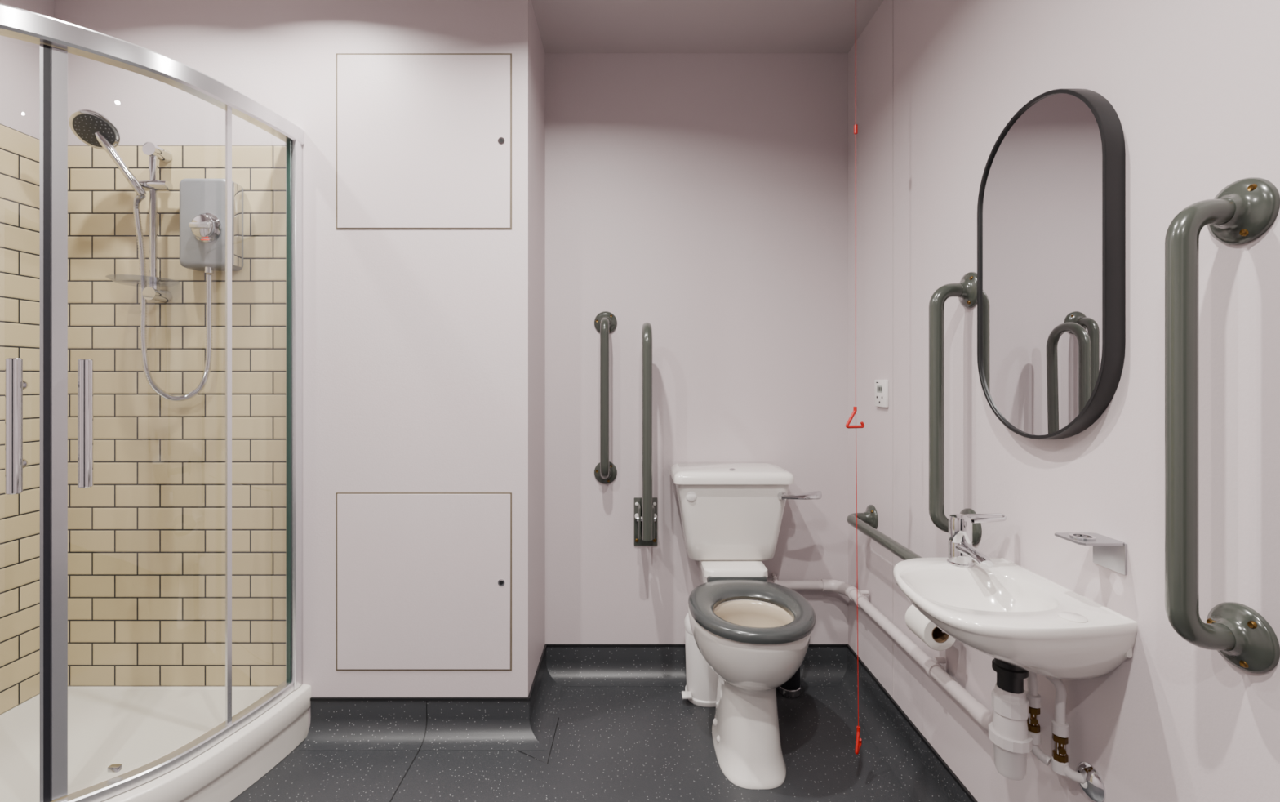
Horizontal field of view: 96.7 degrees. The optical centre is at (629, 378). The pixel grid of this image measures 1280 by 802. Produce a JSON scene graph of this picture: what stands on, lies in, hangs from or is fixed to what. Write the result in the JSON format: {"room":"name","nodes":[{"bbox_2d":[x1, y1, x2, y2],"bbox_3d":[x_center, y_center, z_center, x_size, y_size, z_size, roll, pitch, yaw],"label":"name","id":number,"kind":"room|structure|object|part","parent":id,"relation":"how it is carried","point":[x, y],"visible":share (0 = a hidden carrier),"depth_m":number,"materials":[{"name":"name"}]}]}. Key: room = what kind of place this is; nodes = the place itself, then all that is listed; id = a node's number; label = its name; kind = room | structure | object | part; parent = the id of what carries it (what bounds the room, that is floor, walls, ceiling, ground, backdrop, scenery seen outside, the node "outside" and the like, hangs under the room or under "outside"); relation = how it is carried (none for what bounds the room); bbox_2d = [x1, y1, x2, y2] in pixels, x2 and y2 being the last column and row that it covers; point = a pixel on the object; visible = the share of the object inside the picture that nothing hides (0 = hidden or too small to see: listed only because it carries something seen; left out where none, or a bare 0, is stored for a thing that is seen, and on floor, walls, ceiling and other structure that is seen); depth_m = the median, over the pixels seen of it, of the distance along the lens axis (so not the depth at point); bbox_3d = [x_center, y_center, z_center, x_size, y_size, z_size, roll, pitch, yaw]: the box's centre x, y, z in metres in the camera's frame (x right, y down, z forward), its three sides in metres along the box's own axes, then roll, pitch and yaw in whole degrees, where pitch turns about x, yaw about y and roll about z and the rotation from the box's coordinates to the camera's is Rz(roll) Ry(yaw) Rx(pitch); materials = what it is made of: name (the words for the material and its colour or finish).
{"room":"accessible bathroom","nodes":[
{"label":"accessible bathroom","id":0,"kind":"room"},
{"bbox_2d":[0,0,53,139],"bbox_3d":[-1.970,-0.055,0.588,0.100,2.490,3.575,0,0,0],"label":"wall","id":1,"kind":"structure","parent":0,"point":[20,60],"depth_m":1.79,"materials":[{"name":"paint"}]},
{"bbox_2d":[0,124,39,713],"bbox_3d":[-1.916,0.122,1.498,0.008,1.791,0.796,0,0,0],"label":"tiled wall","id":2,"kind":"structure","parent":1,"relation":"attached to","point":[20,152],"depth_m":1.79,"materials":[{"name":"beige tile"}]},
{"bbox_2d":[53,0,545,728],"bbox_3d":[-1.130,-0.055,2.135,1.580,2.490,0.479,0,0,0],"label":"wall","id":3,"kind":"structure","parent":0,"point":[424,350],"depth_m":1.90,"materials":[{"name":"paint"}]},
{"bbox_2d":[67,145,285,684],"bbox_3d":[-1.506,0.122,1.892,0.812,1.791,0.008,0,0,0],"label":"tiled wall","id":4,"kind":"structure","parent":3,"relation":"attached to","point":[146,541],"depth_m":1.89,"materials":[{"name":"beige tile"}]},
{"bbox_2d":[105,142,178,302],"bbox_3d":[-1.562,-0.503,1.828,0.184,0.505,0.184,0,0,0],"label":"shower rail","id":5,"kind":"object","parent":4,"relation":"attached to","point":[153,291],"visible":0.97,"depth_m":1.83,"materials":[{"name":"silver metal"}]},
{"bbox_2d":[68,109,146,195],"bbox_3d":[-1.627,-0.698,1.767,0.178,0.237,0.094,0,0,-11],"label":"shower","id":6,"kind":"object","parent":5,"relation":"attached to","point":[94,129],"visible":1,"depth_m":1.76,"materials":[{"name":"silver metal"}]},
{"bbox_3d":[-1.654,-0.764,1.756,0.100,0.075,0.076,0,0,0],"label":"spray plate","id":7,"kind":"part","parent":6,"relation":"part of","materials":[{"name":"grey plastic"}]},
{"bbox_3d":[-1.602,-0.672,1.789,0.125,0.185,0.028,0,0,-26],"label":"handle","id":8,"kind":"part","parent":6,"relation":"part of","materials":[{"name":"silver metal"}]},
{"bbox_3d":[-1.562,-0.310,1.828,0.184,0.016,0.184,0,0,0],"label":"soap dish","id":9,"kind":"part","parent":5,"relation":"part of","materials":[{"name":"clear plastic"}]},
{"bbox_3d":[-1.540,-0.502,1.838,0.021,0.485,0.021,0,0,0],"label":"rail","id":10,"kind":"part","parent":5,"relation":"part of","materials":[{"name":"silver metal"}]},
{"bbox_2d":[179,178,243,273],"bbox_3d":[-1.366,-0.492,1.837,0.172,0.304,0.103,0,0,0],"label":"shower","id":11,"kind":"object","parent":4,"relation":"attached to","point":[202,201],"visible":0.96,"depth_m":1.82,"materials":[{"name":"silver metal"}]},
{"bbox_2d":[132,195,213,400],"bbox_3d":[-1.471,-0.259,1.827,0.242,0.665,0.042,0,0,0],"label":"shower hose","id":12,"kind":"object","parent":11,"relation":"attached to","point":[138,199],"visible":0.99,"depth_m":1.83,"materials":[{"name":"silver metal"}]},
{"bbox_2d":[204,266,213,273],"bbox_3d":[-1.360,-0.349,1.838,0.024,0.018,0.024,0,0,0],"label":"outlet","id":13,"kind":"object","parent":11,"relation":"attached to","point":[207,269],"depth_m":1.83,"materials":[{"name":"silver metal"}]},
{"bbox_3d":[-1.283,-0.500,1.857,0.006,0.268,0.038,0,0,0],"label":"trim","id":14,"kind":"part","parent":11,"relation":"part of","materials":[{"name":"silver metal"}]},
{"bbox_2d":[389,700,426,801],"bbox_3d":[-0.673,1.129,1.345,0.005,0.119,1.090,0,0,0],"label":"trim","id":15,"kind":"structure","parent":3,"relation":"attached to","point":[426,700],"depth_m":1.79,"materials":[{"name":"plastic"}]},
{"bbox_2d":[310,696,529,700],"bbox_3d":[-0.697,1.065,1.892,0.730,0.008,0.008,0,0,0],"label":"trim","id":16,"kind":"structure","parent":3,"relation":"attached to","point":[312,698],"depth_m":1.89,"materials":[{"name":"black plastic"}]},
{"bbox_2d":[297,700,546,750],"bbox_3d":[-0.663,1.127,1.859,0.797,0.124,0.075,0,0,0],"label":"baseboard","id":17,"kind":"structure","parent":3,"relation":"attached to","point":[335,725],"depth_m":1.89,"materials":[{"name":"plastic"}]},
{"bbox_2d":[336,492,511,670],"bbox_3d":[-0.686,0.676,1.893,0.585,0.592,0.006,0,0,0],"label":"access panel","id":18,"kind":"object","parent":3,"relation":"attached to","point":[424,580],"visible":1,"depth_m":1.89,"materials":[{"name":"paint"}]},
{"bbox_2d":[336,53,511,229],"bbox_3d":[-0.686,-0.789,1.893,0.585,0.586,0.006,0,0,0],"label":"access panel","id":19,"kind":"object","parent":3,"relation":"attached to","point":[424,140],"visible":1,"depth_m":1.89,"materials":[{"name":"paint"}]},
{"bbox_2d":[528,644,561,749],"bbox_3d":[-0.302,1.127,2.048,0.075,0.124,0.454,0,0,0],"label":"baseboard","id":20,"kind":"structure","parent":3,"relation":"attached to","point":[543,702],"depth_m":2.03,"materials":[{"name":"plastic"}]},
{"bbox_2d":[230,685,913,801],"bbox_3d":[-0.524,1.240,0.588,2.992,0.100,3.575,0,0,0],"label":"floor","id":21,"kind":"structure","parent":0,"point":[611,743],"depth_m":1.76,"materials":[{"name":"plastic"}]},
{"bbox_2d":[0,684,311,801],"bbox_3d":[-1.491,1.104,1.516,0.857,0.170,0.759,0,0,0],"label":"shower tray","id":22,"kind":"object","parent":21,"relation":"on","point":[133,726],"visible":0.73,"depth_m":1.66,"materials":[{"name":"ceramic"}]},
{"bbox_2d":[0,3,304,801],"bbox_3d":[-1.414,0.095,1.426,1.111,1.849,0.341,0,0,-41],"label":"shower enclosure","id":23,"kind":"object","parent":22,"relation":"on","point":[56,38],"visible":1,"depth_m":1.33,"materials":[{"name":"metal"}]},
{"bbox_3d":[-1.365,0.105,1.261,0.027,0.300,0.027,0,0,0],"label":"handle","id":24,"kind":"part","parent":23,"relation":"part of","materials":[{"name":"silver metal"}]},
{"bbox_3d":[-1.394,0.015,1.300,0.024,0.024,0.010,0,0,-37],"label":"handle knob","id":25,"kind":"part","parent":23,"relation":"part of","materials":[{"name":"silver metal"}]},
{"bbox_3d":[-1.394,0.195,1.300,0.024,0.024,0.010,0,0,-37],"label":"handle knob","id":26,"kind":"part","parent":23,"relation":"part of","materials":[{"name":"silver metal"}]},
{"bbox_3d":[-1.279,0.105,1.336,0.027,0.300,0.027,0,0,0],"label":"handle","id":27,"kind":"part","parent":23,"relation":"part of","materials":[{"name":"silver metal"}]},
{"bbox_3d":[-1.421,-0.802,1.435,1.111,0.055,0.319,0,0,-41],"label":"rail","id":28,"kind":"part","parent":23,"relation":"part of","materials":[{"name":"metal"}]},
{"bbox_3d":[-1.422,1.004,1.435,1.102,0.031,0.309,0,0,-41],"label":"rail","id":29,"kind":"part","parent":23,"relation":"part of","materials":[{"name":"metal"}]},
{"bbox_2d":[517,716,559,763],"bbox_3d":[-0.305,1.189,1.876,0.112,0.001,0.241,0,0,0],"label":"trim","id":30,"kind":"structure","parent":21,"relation":"on","point":[558,717],"depth_m":1.84,"materials":[{"name":"plastic"}]},
{"bbox_2d":[681,612,718,706],"bbox_3d":[0.282,1.036,2.138,0.185,0.305,0.170,0,0,0],"label":"pedal bin","id":31,"kind":"object","parent":21,"relation":"on","point":[701,686],"visible":0.38,"depth_m":2.07,"materials":[{"name":"white plastic"}]},
{"bbox_3d":[0.290,0.909,2.138,0.170,0.050,0.170,0,0,0],"label":"lid","id":32,"kind":"part","parent":31,"relation":"part of","materials":[{"name":"white plastic"}]},
{"bbox_2d":[670,462,822,788],"bbox_3d":[0.419,0.760,1.911,0.523,0.859,0.713,0,0,0],"label":"toilet","id":33,"kind":"object","parent":21,"relation":"on","point":[754,632],"visible":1,"depth_m":1.84,"materials":[{"name":"white ceramic"}]},
{"bbox_3d":[0.376,0.359,2.148,0.436,0.044,0.240,0,0,0],"label":"cistern lid","id":34,"kind":"part","parent":33,"relation":"part of","materials":[{"name":"white ceramic"}]},
{"bbox_2d":[697,560,768,583],"bbox_3d":[0.376,0.766,2.125,0.226,0.187,0.280,0,0,0],"label":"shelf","id":35,"kind":"object","parent":33,"relation":"attached to","point":[709,570],"depth_m":2.01,"materials":[{"name":"white ceramic"}]},
{"bbox_3d":[0.376,0.712,1.780,0.382,0.031,0.450,0,0,0],"label":"seat","id":36,"kind":"part","parent":33,"relation":"part of","materials":[{"name":"grey plastic"}]},
{"bbox_3d":[0.548,0.422,2.041,0.032,0.032,0.039,0,0,0],"label":"flush lever","id":37,"kind":"part","parent":33,"relation":"part of","materials":[{"name":"silver metal"}]},
{"bbox_2d":[777,666,800,697],"bbox_3d":[0.605,1.024,2.160,0.086,0.329,0.086,0,0,0],"label":"toilet brush","id":38,"kind":"object","parent":21,"relation":"on","point":[791,687],"visible":0.27,"depth_m":2.12,"materials":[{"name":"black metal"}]},
{"bbox_2d":[545,53,848,643],"bbox_3d":[0.316,-0.055,2.325,1.312,2.490,0.100,0,0,0],"label":"wall","id":39,"kind":"structure","parent":0,"point":[700,198],"depth_m":2.27,"materials":[{"name":"paint"}]},
{"bbox_2d":[594,311,617,484],"bbox_3d":[-0.098,0.076,2.222,0.092,0.689,0.106,0,0,0],"label":"grab rail","id":40,"kind":"object","parent":39,"relation":"attached to","point":[605,322],"visible":1,"depth_m":2.17,"materials":[{"name":"grey metal"}]},
{"bbox_2d":[634,322,657,545],"bbox_3d":[0.062,0.230,2.144,0.094,0.874,0.262,0,0,0],"label":"support rail","id":41,"kind":"object","parent":39,"relation":"attached to","point":[645,506],"visible":1,"depth_m":2.02,"materials":[{"name":"metal"}]},
{"bbox_3d":[0.062,0.571,2.271,0.094,0.192,0.008,0,0,0],"label":"wall plate","id":42,"kind":"part","parent":41,"relation":"part of","materials":[{"name":"grey metal"}]},
{"bbox_3d":[0.062,0.184,2.109,0.035,0.782,0.193,0,0,0],"label":"arm","id":43,"kind":"part","parent":41,"relation":"part of"},
{"bbox_2d":[546,646,847,685],"bbox_3d":[0.266,1.127,2.237,1.212,0.124,0.075,0,0,0],"label":"baseboard","id":44,"kind":"structure","parent":39,"relation":"attached to","point":[567,665],"depth_m":2.27,"materials":[{"name":"plastic"}]},
{"bbox_2d":[545,643,848,646],"bbox_3d":[0.266,1.065,2.271,1.212,0.008,0.008,0,0,0],"label":"trim","id":45,"kind":"structure","parent":39,"relation":"attached to","point":[548,644],"depth_m":2.27,"materials":[{"name":"black plastic"}]},
{"bbox_2d":[531,0,883,53],"bbox_3d":[-0.524,-1.350,0.588,2.992,0.100,3.575,0,0,0],"label":"ceiling","id":46,"kind":"structure","parent":0,"point":[565,26],"depth_m":2.09,"materials":[{"name":"paint"}]},
{"bbox_2d":[845,0,864,754],"bbox_3d":[0.667,-0.102,1.680,0.070,2.395,0.070,0,0,0],"label":"pull cord","id":47,"kind":"object","parent":46,"relation":"hanging from","point":[859,741],"visible":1,"depth_m":1.68,"materials":[{"name":"red fabric"}]},
{"bbox_3d":[0.665,0.119,1.680,0.060,0.056,0.009,0,0,-9],"label":"handle","id":48,"kind":"part","parent":47,"relation":"part of","materials":[{"name":"red plastic"}]},
{"bbox_3d":[0.667,-0.610,1.680,0.002,1.380,0.002,0,0,0],"label":"cord","id":49,"kind":"part","parent":47,"relation":"part of","materials":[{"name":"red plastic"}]},
{"bbox_3d":[0.671,0.565,1.680,0.010,0.950,0.002,0,0,0],"label":"cord","id":50,"kind":"part","parent":47,"relation":"part of","materials":[{"name":"red fabric"}]},
{"bbox_3d":[0.675,1.066,1.680,0.009,0.059,0.064,0,0,33],"label":"handle","id":51,"kind":"part","parent":47,"relation":"part of","materials":[{"name":"red plastic"}]},
{"bbox_2d":[848,0,1279,801],"bbox_3d":[0.922,-0.055,0.537,0.100,2.490,3.475,0,0,0],"label":"wall","id":52,"kind":"structure","parent":0,"point":[1193,86],"depth_m":1.07,"materials":[{"name":"paint"}]},
{"bbox_2d":[767,573,993,731],"bbox_3d":[0.676,0.752,1.716,0.372,0.166,1.097,0,0,0],"label":"pipe","id":53,"kind":"object","parent":52,"relation":"attached to","point":[934,669],"visible":0.75,"depth_m":1.68,"materials":[{"name":"white plastic"}]},
{"bbox_2d":[874,379,888,407],"bbox_3d":[0.866,0.051,1.960,0.013,0.094,0.088,0,0,0],"label":"controller","id":54,"kind":"object","parent":52,"relation":"attached to","point":[881,386],"visible":1,"depth_m":1.94,"materials":[{"name":"white plastic"}]},
{"bbox_2d":[846,504,922,559],"bbox_3d":[0.820,0.500,1.745,0.106,0.092,0.692,0,0,0],"label":"grab rail","id":55,"kind":"object","parent":52,"relation":"attached to","point":[867,521],"visible":0.56,"depth_m":1.83,"materials":[{"name":"grey metal"}]},
{"bbox_2d":[892,0,893,697],"bbox_3d":[0.872,-0.120,1.886,0.002,2.360,0.004,0,0,0],"label":"trim","id":56,"kind":"structure","parent":52,"relation":"attached to","point":[892,0],"depth_m":1.89,"materials":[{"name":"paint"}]},
{"bbox_2d":[836,644,977,801],"bbox_3d":[0.835,1.127,0.588,0.075,0.124,3.375,0,0,0],"label":"baseboard","id":57,"kind":"structure","parent":52,"relation":"attached to","point":[921,773],"depth_m":1.80,"materials":[{"name":"plastic"}]},
{"bbox_2d":[928,271,982,545],"bbox_3d":[0.820,0.076,1.456,0.106,0.697,0.092,0,0,0],"label":"grab rail","id":58,"kind":"object","parent":52,"relation":"attached to","point":[966,290],"visible":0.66,"depth_m":1.44,"materials":[{"name":"grey metal"}]},
{"bbox_2d":[893,512,1137,679],"bbox_3d":[0.712,0.427,1.143,0.322,0.246,0.381,0,0,0],"label":"basin","id":59,"kind":"object","parent":52,"relation":"attached to","point":[1000,608],"visible":1,"depth_m":1.02,"materials":[{"name":"white ceramic"}]},
{"bbox_2d":[946,512,1006,568],"bbox_3d":[0.784,0.362,1.252,0.125,0.116,0.126,0,0,0],"label":"tap","id":60,"kind":"object","parent":59,"relation":"on","point":[962,553],"depth_m":1.27,"materials":[{"name":"silver metal"}]},
{"bbox_2d":[988,657,1032,780],"bbox_3d":[0.752,0.663,1.130,0.070,0.224,0.106,0,0,26],"label":"trap","id":61,"kind":"object","parent":59,"relation":"attached to","point":[1010,735],"visible":0.94,"depth_m":1.09,"materials":[{"name":"plastic"}]},
{"bbox_2d":[1025,671,1051,764],"bbox_3d":[0.801,0.651,1.135,0.035,0.212,0.062,0,0,-23],"label":"supply pipe","id":62,"kind":"object","parent":59,"relation":"attached to","point":[1034,698],"visible":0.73,"depth_m":1.12,"materials":[{"name":"plastic"}]},
{"bbox_2d":[977,88,1125,439],"bbox_3d":[0.855,-0.228,1.188,0.035,0.708,0.372,0,0,0],"label":"mirror","id":63,"kind":"object","parent":52,"relation":"attached to","point":[1051,203],"visible":1,"depth_m":1.13,"materials":[{"name":"black mirror"}]},
{"bbox_2d":[1044,675,1106,801],"bbox_3d":[0.844,0.668,1.123,0.054,0.252,0.164,0,0,-4],"label":"supply pipe","id":64,"kind":"object","parent":52,"relation":"attached to","point":[1089,780],"visible":0.84,"depth_m":1.09,"materials":[{"name":"plastic"}]},
{"bbox_2d":[1054,532,1126,574],"bbox_3d":[0.833,0.315,1.033,0.080,0.059,0.070,0,0,0],"label":"bracket","id":65,"kind":"object","parent":52,"relation":"attached to","point":[1110,553],"visible":1,"depth_m":1.02,"materials":[{"name":"metal"}]},
{"bbox_2d":[1054,532,1124,545],"bbox_3d":[0.833,0.291,1.033,0.080,0.004,0.070,0,0,0],"label":"shelf","id":66,"kind":"object","parent":65,"relation":"attached to","point":[1080,538],"depth_m":1.02,"materials":[{"name":"metal"}]},
{"bbox_3d":[0.871,0.318,1.033,0.004,0.055,0.070,0,0,0],"label":"wall plate","id":67,"kind":"part","parent":65,"relation":"part of","materials":[{"name":"metal"}]},
{"bbox_2d":[1164,177,1279,672],"bbox_3d":[0.820,0.065,0.809,0.106,0.696,0.092,0,0,0],"label":"grab rail","id":68,"kind":"object","parent":52,"relation":"attached to","point":[1244,210],"visible":1,"depth_m":0.80,"materials":[{"name":"grey metal"}]},
{"bbox_3d":[0.836,0.635,1.533,0.073,0.044,0.147,0,0,0],"label":"toilet roll holder","id":69,"kind":"object","parent":52,"relation":"attached to","visible":0},
{"bbox_2d":[905,604,955,650],"bbox_3d":[0.802,0.660,1.520,0.088,0.088,0.102,0,0,0],"label":"toilet roll","id":70,"kind":"object","parent":69,"relation":"on","point":[917,622],"visible":0.64,"depth_m":1.48,"materials":[{"name":"paper"}]}
]}

